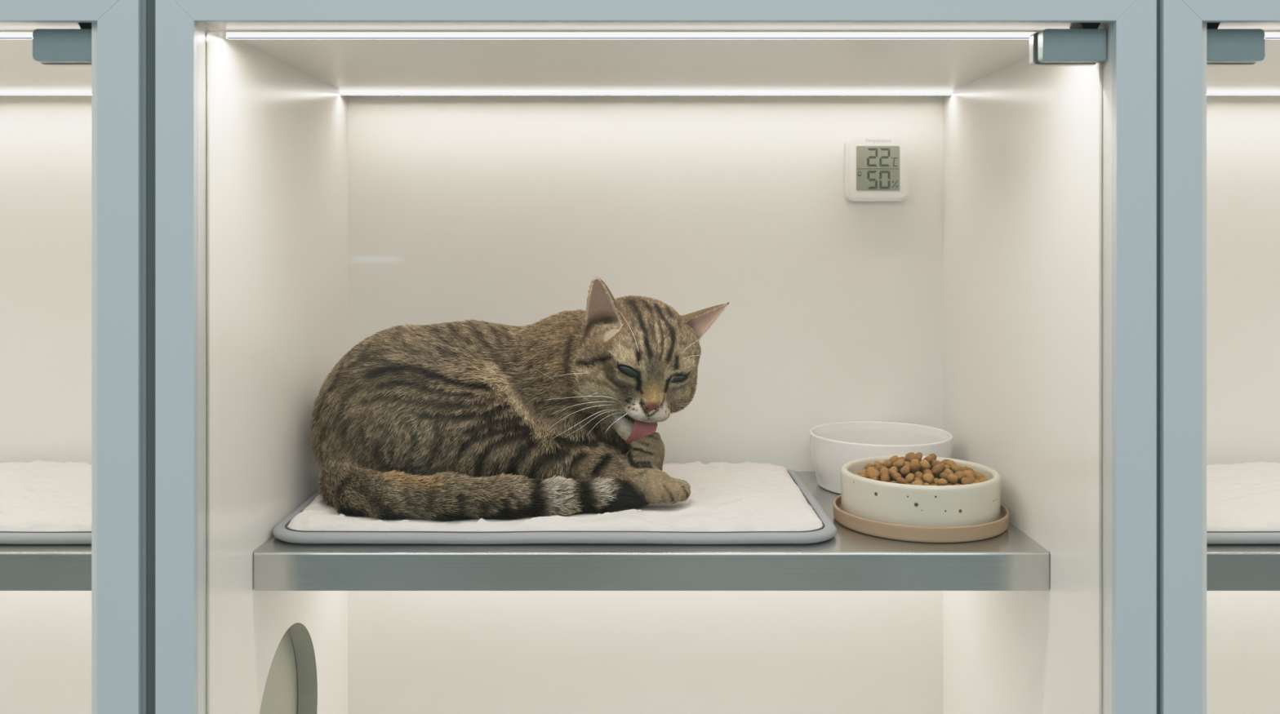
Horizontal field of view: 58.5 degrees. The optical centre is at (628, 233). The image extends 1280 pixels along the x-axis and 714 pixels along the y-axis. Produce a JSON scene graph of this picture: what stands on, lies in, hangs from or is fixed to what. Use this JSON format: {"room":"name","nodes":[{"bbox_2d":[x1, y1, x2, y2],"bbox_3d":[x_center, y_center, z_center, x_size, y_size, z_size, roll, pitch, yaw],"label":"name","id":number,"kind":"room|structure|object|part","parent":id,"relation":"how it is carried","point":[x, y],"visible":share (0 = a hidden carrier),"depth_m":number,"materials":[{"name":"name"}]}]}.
{"room":"cat boarding room","nodes":[
{"label":"cat boarding room","id":0,"kind":"room"},
{"bbox_3d":[0.000,1.225,-0.450,6.000,0.050,4.100,0,0,0],"label":"floor","id":1,"kind":"structure","parent":0,"visible":0},
{"bbox_2d":[0,0,141,713],"bbox_3d":[-0.804,0.498,1.194,0.851,1.405,0.529,0,0,0],"label":"cabinet","id":2,"kind":"object","parent":1,"relation":"on","point":[70,70],"visible":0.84,"depth_m":1.34,"materials":[{"name":"white laminate"}]},
{"bbox_2d":[0,30,33,38],"bbox_3d":[-0.815,-0.172,0.989,0.748,0.006,0.008,0,0,0],"label":"light","id":3,"kind":"object","parent":2,"relation":"on","point":[2,34],"depth_m":0.99,"materials":[{"name":"white plastic"}]},
{"bbox_3d":[-0.815,0.280,0.958,0.748,0.900,0.005,0,0,0],"label":"glass door","id":4,"kind":"part","parent":2,"relation":"part of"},
{"bbox_2d":[0,460,91,544],"bbox_3d":[-0.721,0.288,1.260,0.558,0.023,0.331,0,0,0],"label":"mat","id":5,"kind":"object","parent":2,"relation":"on","point":[42,502],"visible":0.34,"depth_m":1.19,"materials":[{"name":"grey fabric"}]},
{"bbox_3d":[-0.815,-0.185,1.189,0.750,0.020,0.502,0,0,0],"label":"panel","id":6,"kind":"part","parent":2,"relation":"part of","materials":[{"name":"white laminate"}]},
{"bbox_2d":[0,544,91,591],"bbox_3d":[-0.815,0.318,1.256,0.749,0.036,0.366,0,0,0],"label":"shelf","id":7,"kind":"object","parent":2,"relation":"attached to","point":[23,567],"depth_m":1.07,"materials":[{"name":"metal"}]},
{"bbox_2d":[0,89,91,95],"bbox_3d":[-0.815,-0.172,1.398,0.748,0.006,0.006,0,0,0],"label":"light","id":8,"kind":"object","parent":2,"relation":"on","point":[2,92],"depth_m":1.40,"materials":[{"name":"white plastic"}]},
{"bbox_3d":[-0.795,0.278,1.449,0.833,0.945,0.018,0,0,0],"label":"panel","id":9,"kind":"part","parent":2,"relation":"part of","materials":[{"name":"white laminate"}]},
{"bbox_3d":[-0.814,-0.189,0.933,0.832,0.032,0.008,0,0,0],"label":"rail","id":10,"kind":"part","parent":2,"relation":"part of","materials":[{"name":"blue metal"}]},
{"bbox_3d":[-0.469,-0.156,0.965,0.051,0.027,0.009,0,0,0],"label":"hinge plate","id":11,"kind":"part","parent":2,"relation":"part of","materials":[{"name":"silver metal"}]},
{"bbox_3d":[-0.409,0.278,1.189,0.061,0.945,0.502,0,0,0],"label":"panel","id":12,"kind":"part","parent":2,"relation":"part of","materials":[{"name":"white laminate"}]},
{"bbox_2d":[141,0,146,713],"bbox_3d":[-0.396,0.260,0.935,0.004,0.960,0.004,0,0,0],"label":"trim","id":13,"kind":"structure","parent":2,"relation":"attached to","point":[143,2],"depth_m":0.93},
{"bbox_2d":[146,0,155,713],"bbox_3d":[-0.389,0.260,0.936,0.009,0.960,0.003,0,0,0],"label":"trim","id":14,"kind":"structure","parent":2,"relation":"attached to","point":[150,4],"depth_m":0.94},
{"bbox_2d":[155,0,1156,713],"bbox_3d":[0.023,0.498,1.194,0.814,1.405,0.529,0,0,0],"label":"cabinet","id":15,"kind":"object","parent":1,"relation":"on","point":[331,175],"visible":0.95,"depth_m":1.22,"materials":[{"name":"white laminate"}]},
{"bbox_3d":[-0.364,0.278,1.189,0.022,0.945,0.502,0,0,0],"label":"panel","id":16,"kind":"part","parent":15,"relation":"part of","materials":[{"name":"white laminate"}]},
{"bbox_2d":[272,461,836,544],"bbox_3d":[-0.072,0.288,1.260,0.558,0.024,0.331,0,0,0],"label":"mat","id":17,"kind":"object","parent":15,"relation":"on","point":[745,503],"visible":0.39,"depth_m":1.12,"materials":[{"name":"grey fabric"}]},
{"bbox_2d":[309,275,729,520],"bbox_3d":[-0.118,0.164,1.236,0.452,0.239,0.249,0,0,6],"label":"cat","id":18,"kind":"object","parent":17,"relation":"on","point":[557,415],"visible":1,"depth_m":1.17},
{"bbox_2d":[219,30,1041,38],"bbox_3d":[0.022,-0.172,0.989,0.748,0.006,0.008,0,0,0],"label":"light","id":19,"kind":"object","parent":15,"relation":"on","point":[222,34],"depth_m":0.99,"materials":[{"name":"white plastic"}]},
{"bbox_3d":[0.027,0.278,1.449,0.805,0.945,0.018,0,0,0],"label":"panel","id":20,"kind":"part","parent":15,"relation":"part of","materials":[{"name":"white laminate"}]},
{"bbox_2d":[339,89,952,95],"bbox_3d":[0.022,-0.172,1.398,0.748,0.006,0.006,0,0,0],"label":"light","id":21,"kind":"object","parent":15,"relation":"on","point":[342,92],"depth_m":1.40,"materials":[{"name":"white plastic"}]},
{"bbox_2d":[253,471,1048,591],"bbox_3d":[0.022,0.318,1.256,0.749,0.036,0.366,0,0,0],"label":"shelf","id":22,"kind":"object","parent":15,"relation":"attached to","point":[1015,559],"depth_m":1.07,"materials":[{"name":"metal"}]},
{"bbox_3d":[0.022,-0.185,1.189,0.750,0.020,0.502,0,0,0],"label":"panel","id":23,"kind":"part","parent":15,"relation":"part of","materials":[{"name":"white laminate"}]},
{"bbox_3d":[0.023,-0.189,0.933,0.814,0.032,0.008,0,0,0],"label":"rail","id":24,"kind":"part","parent":15,"relation":"part of","materials":[{"name":"metal"}]},
{"bbox_2d":[844,137,908,201],"bbox_3d":[0.311,-0.080,1.432,0.078,0.079,0.016,0,0,0],"label":"thermometer","id":25,"kind":"object","parent":15,"relation":"attached to","point":[876,169],"visible":1,"depth_m":1.42,"materials":[{"name":"white plastic"}]},
{"bbox_2d":[809,421,952,494],"bbox_3d":[0.299,0.268,1.355,0.166,0.063,0.166,0,0,-44],"label":"bowl","id":26,"kind":"object","parent":15,"relation":"on","point":[833,445],"visible":0.59,"depth_m":1.34,"materials":[{"name":"white ceramic"}]},
{"bbox_2d":[832,494,1008,542],"bbox_3d":[0.303,0.291,1.190,0.178,0.016,0.178,0,0,0],"label":"saucer","id":27,"kind":"object","parent":15,"relation":"on","point":[874,528],"visible":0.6,"depth_m":1.11,"materials":[{"name":"beige ceramic"}]},
{"bbox_2d":[840,455,1000,527],"bbox_3d":[0.303,0.270,1.190,0.162,0.048,0.162,0,0,0],"label":"bowl","id":28,"kind":"object","parent":27,"relation":"on","point":[975,504],"visible":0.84,"depth_m":1.12,"materials":[{"name":"beige ceramic"}]},
{"bbox_2d":[857,471,866,475],"bbox_3d":[0.248,0.256,1.204,0.012,0.008,0.014,0,0,31],"label":"kibble","id":29,"kind":"object","parent":28,"relation":"in","point":[859,473],"visible":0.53,"depth_m":1.20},
{"bbox_2d":[864,463,874,470],"bbox_3d":[0.262,0.256,1.240,0.012,0.012,0.010,0,0,-28],"label":"kibble","id":30,"kind":"object","parent":28,"relation":"in","point":[867,466],"visible":0.48,"depth_m":1.24,"materials":[{"name":"brown food"}]},
{"bbox_2d":[866,466,875,472],"bbox_3d":[0.258,0.252,1.206,0.012,0.011,0.012,0,0,25],"label":"kibble","id":31,"kind":"object","parent":28,"relation":"in","point":[869,468],"visible":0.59,"depth_m":1.21,"materials":[{"name":"brown food"}]},
{"bbox_2d":[867,469,880,479],"bbox_3d":[0.255,0.251,1.185,0.012,0.013,0.013,0,0,-38],"label":"kibble","id":32,"kind":"object","parent":28,"relation":"in","point":[872,473],"visible":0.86,"depth_m":1.18,"materials":[{"name":"brown food"}]},
{"bbox_2d":[873,461,882,467],"bbox_3d":[0.267,0.248,1.218,0.010,0.010,0.011,0,0,-12],"label":"kibble","id":33,"kind":"object","parent":28,"relation":"in","point":[876,464],"visible":0.66,"depth_m":1.22,"materials":[{"name":"brown food"}]},
{"bbox_2d":[874,466,882,471],"bbox_3d":[0.262,0.248,1.193,0.010,0.010,0.008,0,0,-2],"label":"kibble","id":34,"kind":"object","parent":28,"relation":"in","point":[878,468],"visible":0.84,"depth_m":1.19,"materials":[{"name":"brown food"}]},
{"bbox_2d":[879,469,888,476],"bbox_3d":[0.263,0.247,1.173,0.010,0.009,0.008,0,0,13],"label":"kibble","id":35,"kind":"object","parent":28,"relation":"in","point":[882,472],"visible":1,"depth_m":1.17,"materials":[{"name":"brown food"}]},
{"bbox_2d":[880,474,889,482],"bbox_3d":[0.262,0.250,1.163,0.009,0.009,0.010,0,0,-21],"label":"kibble","id":36,"kind":"object","parent":28,"relation":"in","point":[885,477],"visible":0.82,"depth_m":1.16,"materials":[{"name":"brown food"}]},
{"bbox_2d":[882,461,892,469],"bbox_3d":[0.274,0.245,1.208,0.010,0.010,0.011,0,0,39],"label":"kibble","id":37,"kind":"object","parent":28,"relation":"in","point":[887,464],"visible":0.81,"depth_m":1.20,"materials":[{"name":"brown food"}]},
{"bbox_2d":[888,468,897,478],"bbox_3d":[0.273,0.248,1.176,0.010,0.011,0.012,0,0,-8],"label":"kibble","id":38,"kind":"object","parent":28,"relation":"in","point":[891,471],"visible":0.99,"depth_m":1.17,"materials":[{"name":"brown food"}]},
{"bbox_2d":[888,466,897,471],"bbox_3d":[0.275,0.247,1.188,0.009,0.009,0.010,0,0,-20],"label":"kibble","id":39,"kind":"object","parent":28,"relation":"in","point":[892,468],"visible":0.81,"depth_m":1.19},
{"bbox_2d":[888,455,899,463],"bbox_3d":[0.283,0.242,1.216,0.012,0.011,0.012,0,0,24],"label":"kibble","id":40,"kind":"object","parent":28,"relation":"in","point":[894,459],"visible":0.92,"depth_m":1.21,"materials":[{"name":"brown food"}]},
{"bbox_2d":[892,472,902,480],"bbox_3d":[0.274,0.248,1.165,0.009,0.009,0.010,0,0,-24],"label":"kibble","id":41,"kind":"object","parent":28,"relation":"in","point":[895,475],"visible":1,"depth_m":1.16,"materials":[{"name":"brown food"}]},
{"bbox_2d":[892,462,902,469],"bbox_3d":[0.285,0.245,1.206,0.011,0.008,0.010,0,0,-25],"label":"kibble","id":42,"kind":"object","parent":28,"relation":"in","point":[893,464],"visible":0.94,"depth_m":1.20,"materials":[{"name":"brown food"}]},
{"bbox_2d":[895,459,905,468],"bbox_3d":[0.285,0.241,1.196,0.009,0.009,0.010,0,0,-25],"label":"kibble","id":43,"kind":"object","parent":28,"relation":"in","point":[900,463],"visible":1,"depth_m":1.19,"materials":[{"name":"brown food"}]},
{"bbox_2d":[896,477,909,484],"bbox_3d":[0.277,0.252,1.153,0.010,0.011,0.012,0,0,-45],"label":"kibble","id":44,"kind":"object","parent":28,"relation":"in","point":[900,480],"visible":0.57,"depth_m":1.15,"materials":[{"name":"brown food"}]},
{"bbox_2d":[900,466,910,475],"bbox_3d":[0.283,0.242,1.166,0.009,0.009,0.010,0,0,-8],"label":"kibble","id":45,"kind":"object","parent":28,"relation":"in","point":[905,470],"visible":1,"depth_m":1.16,"materials":[{"name":"brown food"}]},
{"bbox_2d":[901,461,910,468],"bbox_3d":[0.295,0.247,1.208,0.012,0.012,0.011,0,0,17],"label":"kibble","id":46,"kind":"object","parent":28,"relation":"in","point":[907,463],"visible":0.36,"depth_m":1.21,"materials":[{"name":"brown food"}]},
{"bbox_2d":[905,473,914,483],"bbox_3d":[0.286,0.248,1.158,0.009,0.010,0.011,0,0,-14],"label":"kibble","id":47,"kind":"object","parent":28,"relation":"in","point":[909,477],"visible":1,"depth_m":1.15,"materials":[{"name":"brown food"}]},
{"bbox_2d":[905,452,915,462],"bbox_3d":[0.300,0.237,1.210,0.010,0.010,0.013,0,0,-13],"label":"kibble","id":48,"kind":"object","parent":28,"relation":"in","point":[909,456],"visible":0.79,"depth_m":1.21,"materials":[{"name":"brown food"}]},
{"bbox_2d":[910,459,919,464],"bbox_3d":[0.296,0.237,1.178,0.010,0.008,0.010,0,0,-36],"label":"kibble","id":49,"kind":"object","parent":28,"relation":"in","point":[912,460],"visible":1,"depth_m":1.18,"materials":[{"name":"brown food"}]},
{"bbox_2d":[909,462,920,472],"bbox_3d":[0.293,0.239,1.168,0.012,0.011,0.010,0,0,-5],"label":"kibble","id":50,"kind":"object","parent":28,"relation":"in","point":[914,467],"visible":1,"depth_m":1.16,"materials":[{"name":"brown food"}]},
{"bbox_2d":[912,452,922,461],"bbox_3d":[0.301,0.233,1.187,0.009,0.011,0.011,0,0,-30],"label":"kibble","id":51,"kind":"object","parent":28,"relation":"in","point":[918,455],"visible":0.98,"depth_m":1.18,"materials":[{"name":"brown food"}]},
{"bbox_2d":[911,480,924,485],"bbox_3d":[0.289,0.253,1.142,0.011,0.012,0.012,0,0,-43],"label":"kibble","id":52,"kind":"object","parent":28,"relation":"in","point":[917,482],"visible":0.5,"depth_m":1.14,"materials":[{"name":"brown food"}]},
{"bbox_2d":[914,471,923,480],"bbox_3d":[0.296,0.247,1.161,0.010,0.010,0.009,0,0,-35],"label":"kibble","id":53,"kind":"object","parent":28,"relation":"in","point":[917,474],"visible":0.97,"depth_m":1.16,"materials":[{"name":"brown food"}]},
{"bbox_2d":[914,477,924,484],"bbox_3d":[0.293,0.251,1.151,0.010,0.010,0.013,0,0,-1],"label":"kibble","id":54,"kind":"object","parent":28,"relation":"in","point":[915,478],"visible":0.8,"depth_m":1.15,"materials":[{"name":"brown food"}]},
{"bbox_2d":[920,459,930,470],"bbox_3d":[0.305,0.239,1.174,0.011,0.012,0.012,0,0,15],"label":"kibble","id":55,"kind":"object","parent":28,"relation":"in","point":[924,464],"visible":1,"depth_m":1.17,"materials":[{"name":"brown food"}]},
{"bbox_2d":[924,455,932,463],"bbox_3d":[0.314,0.238,1.197,0.010,0.012,0.012,0,0,4],"label":"kibble","id":56,"kind":"object","parent":28,"relation":"in","point":[929,459],"visible":0.53,"depth_m":1.19,"materials":[{"name":"brown food"}]},
{"bbox_2d":[922,472,933,484],"bbox_3d":[0.303,0.247,1.153,0.011,0.010,0.011,0,0,-35],"label":"kibble","id":57,"kind":"object","parent":28,"relation":"in","point":[927,477],"visible":1,"depth_m":1.15,"materials":[{"name":"brown food"}]},
{"bbox_2d":[923,469,933,475],"bbox_3d":[0.306,0.246,1.167,0.010,0.010,0.010,0,0,29],"label":"kibble","id":58,"kind":"object","parent":28,"relation":"in","point":[925,471],"visible":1,"depth_m":1.17,"materials":[{"name":"brown food"}]},
{"bbox_2d":[928,453,936,460],"bbox_3d":[0.322,0.239,1.211,0.010,0.011,0.012,0,0,-1],"label":"kibble","id":59,"kind":"object","parent":28,"relation":"in","point":[934,456],"visible":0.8,"depth_m":1.21,"materials":[{"name":"brown food"}]},
{"bbox_2d":[929,459,938,468],"bbox_3d":[0.322,0.244,1.201,0.011,0.011,0.012,0,0,-10],"label":"kibble","id":60,"kind":"object","parent":28,"relation":"in","point":[934,463],"visible":0.49,"depth_m":1.20,"materials":[{"name":"brown food"}]},
{"bbox_2d":[932,478,939,485],"bbox_3d":[0.314,0.254,1.160,0.010,0.010,0.010,0,0,-28],"label":"kibble","id":61,"kind":"object","parent":28,"relation":"in","point":[935,480],"visible":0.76,"depth_m":1.16,"materials":[{"name":"brown food"}]},
{"bbox_2d":[931,465,943,475],"bbox_3d":[0.316,0.241,1.167,0.011,0.010,0.011,0,0,-34],"label":"kibble","id":62,"kind":"object","parent":28,"relation":"in","point":[937,469],"visible":1,"depth_m":1.16,"materials":[{"name":"brown food"}]},
{"bbox_2d":[937,478,947,485],"bbox_3d":[0.316,0.252,1.149,0.010,0.010,0.009,0,0,-2],"label":"kibble","id":63,"kind":"object","parent":28,"relation":"in","point":[941,482],"visible":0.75,"depth_m":1.15,"materials":[{"name":"brown food"}]},
{"bbox_2d":[939,472,948,482],"bbox_3d":[0.322,0.248,1.162,0.010,0.010,0.009,0,0,43],"label":"kibble","id":64,"kind":"object","parent":28,"relation":"in","point":[943,475],"visible":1,"depth_m":1.16,"materials":[{"name":"brown food"}]},
{"bbox_2d":[939,460,950,465],"bbox_3d":[0.337,0.244,1.213,0.013,0.008,0.011,0,0,-33],"label":"kibble","id":65,"kind":"object","parent":28,"relation":"in","point":[944,462],"visible":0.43,"depth_m":1.21,"materials":[{"name":"brown food"}]},
{"bbox_2d":[942,465,950,472],"bbox_3d":[0.329,0.244,1.182,0.010,0.009,0.008,0,0,-26],"label":"kibble","id":66,"kind":"object","parent":28,"relation":"in","point":[946,466],"visible":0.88,"depth_m":1.18,"materials":[{"name":"brown food"}]},
{"bbox_2d":[942,468,954,475],"bbox_3d":[0.328,0.247,1.170,0.012,0.012,0.012,0,0,27],"label":"kibble","id":67,"kind":"object","parent":28,"relation":"in","point":[948,471],"visible":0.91,"depth_m":1.17,"materials":[{"name":"brown food"}]},
{"bbox_2d":[946,461,955,470],"bbox_3d":[0.338,0.242,1.191,0.011,0.010,0.010,0,0,-31],"label":"kibble","id":68,"kind":"object","parent":28,"relation":"in","point":[949,463],"visible":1,"depth_m":1.19,"materials":[{"name":"brown food"}]},
{"bbox_2d":[946,474,958,484],"bbox_3d":[0.327,0.248,1.152,0.010,0.010,0.009,0,0,39],"label":"kibble","id":69,"kind":"object","parent":28,"relation":"in","point":[952,478],"visible":1,"depth_m":1.15,"materials":[{"name":"brown food"}]},
{"bbox_2d":[950,464,962,473],"bbox_3d":[0.339,0.243,1.181,0.011,0.010,0.011,0,0,-38],"label":"kibble","id":70,"kind":"object","parent":28,"relation":"in","point":[954,468],"visible":0.91,"depth_m":1.18,"materials":[{"name":"brown food"}]},
{"bbox_2d":[954,471,964,481],"bbox_3d":[0.336,0.247,1.161,0.012,0.010,0.014,0,0,-28],"label":"kibble","id":71,"kind":"object","parent":28,"relation":"in","point":[959,474],"visible":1,"depth_m":1.16,"materials":[{"name":"brown food"}]},
{"bbox_2d":[961,466,968,471],"bbox_3d":[0.348,0.247,1.185,0.010,0.011,0.011,0,0,31],"label":"kibble","id":72,"kind":"object","parent":28,"relation":"in","point":[964,468],"visible":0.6,"depth_m":1.18,"materials":[{"name":"brown food"}]},
{"bbox_2d":[960,477,972,484],"bbox_3d":[0.340,0.251,1.150,0.011,0.009,0.011,0,0,22],"label":"kibble","id":73,"kind":"object","parent":28,"relation":"in","point":[965,481],"visible":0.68,"depth_m":1.15,"materials":[{"name":"brown food"}]},
{"bbox_2d":[963,470,975,477],"bbox_3d":[0.350,0.249,1.175,0.013,0.011,0.012,0,0,44],"label":"kibble","id":74,"kind":"object","parent":28,"relation":"in","point":[966,472],"visible":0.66,"depth_m":1.17,"materials":[{"name":"brown food"}]},
{"bbox_2d":[964,474,975,483],"bbox_3d":[0.346,0.250,1.159,0.011,0.011,0.012,0,0,-13],"label":"kibble","id":75,"kind":"object","parent":28,"relation":"in","point":[971,477],"visible":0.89,"depth_m":1.16,"materials":[{"name":"brown food"}]},
{"bbox_2d":[974,472,984,479],"bbox_3d":[0.368,0.255,1.197,0.011,0.009,0.010,0,0,39],"label":"kibble","id":76,"kind":"object","parent":28,"relation":"in","point":[978,475],"visible":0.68,"depth_m":1.20,"materials":[{"name":"brown food"}]},
{"bbox_2d":[979,478,988,482],"bbox_3d":[0.364,0.255,1.167,0.011,0.011,0.010,0,0,-31],"label":"kibble","id":77,"kind":"object","parent":28,"relation":"in","point":[983,479],"visible":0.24,"depth_m":1.16,"materials":[{"name":"brown food"}]},
{"bbox_3d":[0.413,0.278,1.189,0.033,0.945,0.502,0,0,0],"label":"panel","id":78,"kind":"part","parent":15,"relation":"part of","materials":[{"name":"white laminate"}]},
{"bbox_3d":[0.367,-0.156,0.965,0.053,0.027,0.009,0,0,0],"label":"hinge plate","id":79,"kind":"part","parent":15,"relation":"part of","materials":[{"name":"metal"}]},
{"bbox_2d":[1156,0,1159,713],"bbox_3d":[0.433,0.260,0.936,0.005,0.960,0.002,0,0,0],"label":"trim","id":80,"kind":"structure","parent":15,"relation":"attached to","point":[1157,1],"depth_m":0.94,"materials":[{"name":"grey metal"}]},
{"bbox_2d":[1160,0,1279,713],"bbox_3d":[0.850,0.498,1.194,0.829,1.405,0.529,0,0,0],"label":"cabinet","id":81,"kind":"object","parent":1,"relation":"on","point":[1220,60],"visible":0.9,"depth_m":1.07,"materials":[{"name":"white laminate"}]},
{"bbox_3d":[0.455,0.278,1.189,0.039,0.945,0.502,0,0,0],"label":"panel","id":82,"kind":"part","parent":81,"relation":"part of","materials":[{"name":"blue metal"}]},
{"bbox_3d":[0.850,-0.189,0.933,0.829,0.032,0.008,0,0,0],"label":"rail","id":83,"kind":"part","parent":81,"relation":"part of","materials":[{"name":"metal"}]},
{"bbox_3d":[0.504,-0.156,0.965,0.050,0.027,0.009,0,0,0],"label":"hinge plate","id":84,"kind":"part","parent":81,"relation":"part of","materials":[{"name":"silver metal"}]},
{"bbox_2d":[1206,461,1279,544],"bbox_3d":[0.755,0.288,1.260,0.557,0.023,0.331,0,0,0],"label":"mat","id":85,"kind":"object","parent":81,"relation":"on","point":[1243,500],"visible":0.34,"depth_m":1.19,"materials":[{"name":"grey fabric"}]},
{"bbox_3d":[0.850,-0.185,1.189,0.750,0.020,0.502,0,0,0],"label":"panel","id":86,"kind":"part","parent":81,"relation":"part of","materials":[{"name":"white laminate"}]},
{"bbox_2d":[1206,544,1279,591],"bbox_3d":[0.850,0.318,1.256,0.749,0.036,0.366,0,0,0],"label":"shelf","id":87,"kind":"object","parent":81,"relation":"attached to","point":[1229,567],"depth_m":1.07,"materials":[{"name":"metal"}]},
{"bbox_2d":[1206,89,1279,95],"bbox_3d":[0.850,-0.172,1.398,0.748,0.006,0.006,0,0,0],"label":"light","id":88,"kind":"object","parent":81,"relation":"on","point":[1209,92],"depth_m":1.40,"materials":[{"name":"white plastic"}]},
{"bbox_3d":[0.841,0.278,1.449,0.811,0.945,0.018,0,0,0],"label":"panel","id":89,"kind":"part","parent":81,"relation":"part of","materials":[{"name":"white laminate"}]},
{"bbox_2d":[1263,30,1279,38],"bbox_3d":[0.850,-0.172,0.989,0.748,0.006,0.008,0,0,0],"label":"light","id":90,"kind":"object","parent":81,"relation":"on","point":[1268,34],"depth_m":0.99,"materials":[{"name":"white plastic"}]}
]}

